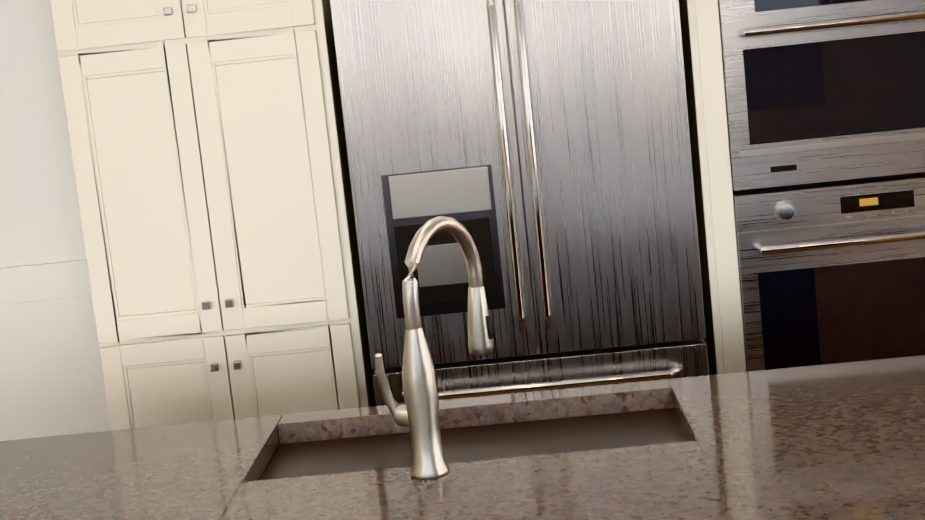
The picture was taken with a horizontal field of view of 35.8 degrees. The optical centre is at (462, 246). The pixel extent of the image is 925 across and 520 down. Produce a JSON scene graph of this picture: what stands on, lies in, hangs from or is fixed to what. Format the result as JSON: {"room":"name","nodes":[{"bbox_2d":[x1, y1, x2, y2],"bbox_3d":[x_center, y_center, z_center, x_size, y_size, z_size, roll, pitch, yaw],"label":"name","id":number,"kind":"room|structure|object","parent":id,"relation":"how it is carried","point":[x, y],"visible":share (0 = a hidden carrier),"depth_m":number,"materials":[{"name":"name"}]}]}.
{"room":"kitchen","nodes":[
{"label":"kitchen","id":0,"kind":"room"},
{"bbox_3d":[1.657,1.183,2.187,9.500,0.060,11.900,-6,8,3],"label":"floor","id":1,"kind":"structure","parent":0,"visible":0},
{"bbox_2d":[0,216,924,519],"bbox_3d":[0.047,0.632,2.262,2.310,1.337,1.111,-6,8,3],"label":"kitchen island","id":2,"kind":"object","parent":1,"relation":"on","point":[846,440],"visible":1,"depth_m":2.35,"materials":[{"name":"brown stone"}]},
{"bbox_2d":[50,0,924,430],"bbox_3d":[0.211,-0.259,4.182,2.696,2.530,0.734,-6,8,3],"label":"cabinet","id":3,"kind":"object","parent":1,"relation":"on","point":[214,186],"depth_m":3.93,"materials":[{"name":"beige wood"}]},
{"bbox_2d":[718,0,924,371],"bbox_3d":[1.116,-0.141,3.846,0.756,1.230,0.106,-6,8,3],"label":"wall ovens","id":4,"kind":"object","parent":3,"relation":"in","point":[817,91],"visible":0.9,"depth_m":3.85,"materials":[{"name":"silver metal"}]},
{"bbox_2d":[330,0,708,405],"bbox_3d":[0.202,0.119,4.173,0.910,1.785,0.801,-6,8,3],"label":"fridge","id":5,"kind":"object","parent":1,"relation":"on","point":[539,151],"visible":0.85,"depth_m":3.80,"materials":[{"name":"silver metal"}]},
{"bbox_3d":[1.469,-1.601,1.692,9.605,5.600,12.020,-6,8,3],"label":"wall","id":6,"kind":"structure","parent":0,"visible":0},
{"bbox_2d":[0,0,110,440],"bbox_3d":[-1.353,0.083,4.666,0.796,2.035,0.122,-6,8,3],"label":"wall panel","id":7,"kind":"object","parent":6,"relation":"attached to","point":[51,379],"visible":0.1,"depth_m":4.69,"materials":[{"name":"white paint"}]}
]}

